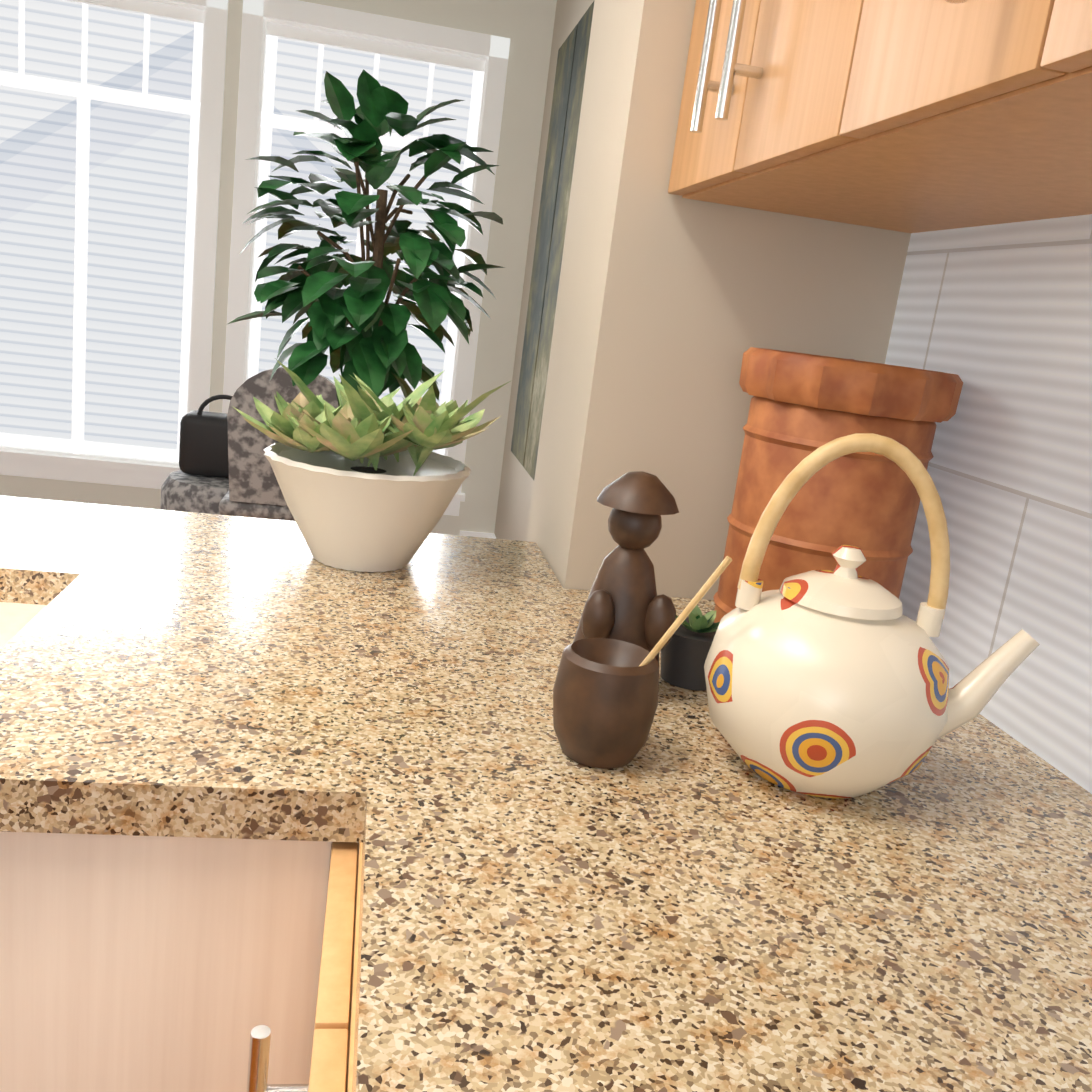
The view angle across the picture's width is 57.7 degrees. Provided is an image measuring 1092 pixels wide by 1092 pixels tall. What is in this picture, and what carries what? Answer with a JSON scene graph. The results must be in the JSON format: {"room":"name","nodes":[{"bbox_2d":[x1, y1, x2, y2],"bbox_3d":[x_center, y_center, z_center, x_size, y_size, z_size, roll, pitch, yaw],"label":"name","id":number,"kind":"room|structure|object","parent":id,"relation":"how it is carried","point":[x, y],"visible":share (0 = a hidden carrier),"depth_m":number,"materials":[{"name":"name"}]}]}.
{"room":"kitchen","nodes":[
{"label":"kitchen","id":0,"kind":"room"},
{"bbox_2d":[0,0,556,535],"bbox_3d":[-3.176,-1.573,4.434,6.490,2.740,0.140,5,14,-10],"label":"wall","id":1,"kind":"structure","parent":0,"point":[526,26],"depth_m":4.79,"materials":[{"name":"beige paint"}]},
{"bbox_2d":[0,0,509,515],"bbox_3d":[-1.538,-1.377,4.702,2.532,2.290,0.150,5,14,-10],"label":"window","id":2,"kind":"structure","parent":1,"relation":"in","point":[111,117],"depth_m":4.64,"materials":[{"name":"white"}]},
{"bbox_2d":[494,0,593,540],"bbox_3d":[0.645,-0.170,0.636,0.130,2.740,9.200,5,14,-10],"label":"wall","id":3,"kind":"structure","parent":0,"point":[514,500],"depth_m":4.67,"materials":[{"name":"beige paint"}]},
{"bbox_2d":[489,533,495,538],"bbox_3d":[-0.019,0.408,3.585,0.012,0.100,3.440,5,14,-10],"label":"baseboard","id":4,"kind":"structure","parent":3,"relation":"attached to","point":[492,535],"depth_m":5.20,"materials":[{"name":"white"}]},
{"bbox_2d":[511,33,570,460],"bbox_3d":[-0.005,-1.217,4.196,0.035,1.720,0.430,5,14,-10],"label":"painting","id":5,"kind":"object","parent":3,"relation":"attached to","point":[561,68],"depth_m":4.24},
{"bbox_2d":[519,0,594,479],"bbox_3d":[0.065,-1.105,3.766,0.035,1.720,0.430,5,14,-10],"label":"painting","id":6,"kind":"object","parent":3,"relation":"attached to","point":[561,148],"depth_m":3.87},
{"bbox_2d":[535,12,592,470],"bbox_3d":[0.134,-0.994,3.335,0.035,1.720,0.430,5,14,-10],"label":"painting","id":7,"kind":"object","parent":3,"relation":"attached to","point":[591,12],"depth_m":3.66},
{"bbox_2d":[668,0,1091,232],"bbox_3d":[0.413,-0.876,0.893,0.328,1.075,0.480,5,14,-10],"label":"upper cabinet","id":8,"kind":"object","parent":3,"relation":"attached to","point":[751,87],"depth_m":0.97,"materials":[{"name":"brown wood"}]},
{"bbox_2d":[808,0,1091,203],"bbox_3d":[0.488,-0.756,0.431,0.328,1.075,0.485,5,14,-10],"label":"upper cabinet","id":9,"kind":"object","parent":3,"relation":"attached to","point":[911,116],"depth_m":0.67,"materials":[{"name":"brown wood"}]},
{"bbox_2d":[885,214,1091,793],"bbox_3d":[0.829,0.401,-1.016,0.010,0.655,4.900,5,14,-10],"label":"tile backsplash","id":10,"kind":"structure","parent":3,"relation":"attached to","point":[997,318],"depth_m":1.03,"materials":[{"name":"white tile"}]},
{"bbox_2d":[527,0,910,599],"bbox_3d":[0.251,-0.409,1.425,0.400,2.740,0.350,5,14,-10],"label":"wall","id":11,"kind":"structure","parent":0,"point":[671,309],"depth_m":1.28,"materials":[{"name":"beige paint"}]},
{"bbox_3d":[-2.637,0.912,0.387,6.510,0.060,9.200,5,14,-10],"label":"floor","id":12,"kind":"structure","parent":0,"visible":0},
{"bbox_2d":[0,588,51,639],"bbox_3d":[-0.971,0.497,1.008,0.938,0.876,0.620,5,14,-10],"label":"base cabinet","id":13,"kind":"object","parent":12,"relation":"on","point":[15,607],"depth_m":1.11,"materials":[{"name":"brown wood"}]},
{"bbox_2d":[0,836,307,1091],"bbox_3d":[-0.387,0.548,1.115,0.255,0.876,0.620,5,14,-10],"label":"base cabinet","id":14,"kind":"object","parent":12,"relation":"on","point":[126,965],"depth_m":0.74,"materials":[{"name":"brown wood"}]},
{"bbox_2d":[0,496,571,607],"bbox_3d":[-1.045,-0.035,1.208,2.150,0.040,0.350,5,14,-10],"label":"countertop","id":15,"kind":"structure","parent":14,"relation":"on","point":[43,542],"depth_m":1.29,"materials":[{"name":"beige stone"}]},
{"bbox_2d":[232,359,511,571],"bbox_3d":[-0.235,-0.115,1.308,0.348,0.271,0.333,5,14,-10],"label":"planter","id":16,"kind":"object","parent":15,"relation":"on","point":[368,479],"visible":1,"depth_m":1.23,"materials":[{"name":"white ceramic"}]},
{"bbox_2d":[0,572,1091,847],"bbox_3d":[-0.797,0.075,0.892,2.540,0.044,0.583,5,14,-10],"label":"countertop","id":17,"kind":"structure","parent":14,"relation":"on","point":[174,709],"depth_m":0.85,"materials":[{"name":"beige stone"}]},
{"bbox_2d":[553,471,731,768],"bbox_3d":[0.068,0.051,0.889,0.135,0.219,0.240,5,14,-10],"label":"figurine","id":18,"kind":"object","parent":17,"relation":"on","point":[605,694],"visible":1,"depth_m":0.84,"materials":[{"name":"brown wood"}]},
{"bbox_2d":[660,605,719,690],"bbox_3d":[0.155,0.102,1.030,0.078,0.078,0.078,5,14,-10],"label":"succulent pot","id":19,"kind":"object","parent":17,"relation":"on","point":[685,651],"visible":0.73,"depth_m":1.01,"materials":[{"name":"grey ceramic"}]},
{"bbox_2d":[713,347,962,622],"bbox_3d":[0.327,-0.047,1.171,0.245,0.345,0.238,5,14,-10],"label":"terracotta pot","id":20,"kind":"object","parent":17,"relation":"on","point":[802,406],"visible":0.77,"depth_m":1.07,"materials":[{"name":"ceramic"}]},
{"bbox_2d":[348,792,1091,1091],"bbox_3d":[0.209,0.273,0.601,0.638,0.040,0.381,5,14,-10],"label":"countertop","id":21,"kind":"structure","parent":14,"relation":"on","point":[504,943],"depth_m":0.59,"materials":[{"name":"beige stone"}]},
{"bbox_2d":[704,433,1039,798],"bbox_3d":[0.274,0.054,0.833,0.262,0.292,0.202,5,14,-10],"label":"teapot","id":22,"kind":"object","parent":21,"relation":"on","point":[834,684],"visible":1,"depth_m":0.78,"materials":[{"name":"white ceramic"}]},
{"bbox_2d":[161,470,228,514],"bbox_3d":[-1.361,-0.078,4.152,0.480,0.439,0.480,5,14,-10],"label":"stool","id":23,"kind":"object","parent":12,"relation":"on","point":[182,491],"visible":0.17,"depth_m":3.91,"materials":[{"name":"fabric"}]},
{"bbox_2d":[179,395,232,477],"bbox_3d":[-1.312,-0.456,4.062,0.340,0.339,0.180,5,14,-10],"label":"handbag","id":24,"kind":"object","parent":23,"relation":"on","point":[203,447],"visible":0.48,"depth_m":3.97,"materials":[{"name":"black leather"}]},
{"bbox_2d":[219,367,337,520],"bbox_3d":[-0.931,-0.180,3.640,0.460,0.980,0.523,5,14,-10],"label":"dining chair","id":25,"kind":"object","parent":12,"relation":"on","point":[254,491],"visible":0.35,"depth_m":3.35,"materials":[{"name":"grey fabric"}]},
{"bbox_2d":[276,824,359,1091],"bbox_3d":[0.138,0.710,0.722,0.660,0.876,0.416,5,14,-10],"label":"base cabinet","id":26,"kind":"object","parent":12,"relation":"on","point":[318,1022],"depth_m":0.72,"materials":[{"name":"brown wood"}]},
{"bbox_2d":[226,69,505,406],"bbox_3d":[-0.396,-0.058,1.995,0.510,1.634,0.509,5,14,-10],"label":"ficus tree","id":27,"kind":"object","parent":12,"relation":"on","point":[374,350],"visible":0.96,"depth_m":1.81,"materials":[{"name":"green plant"}]}
]}

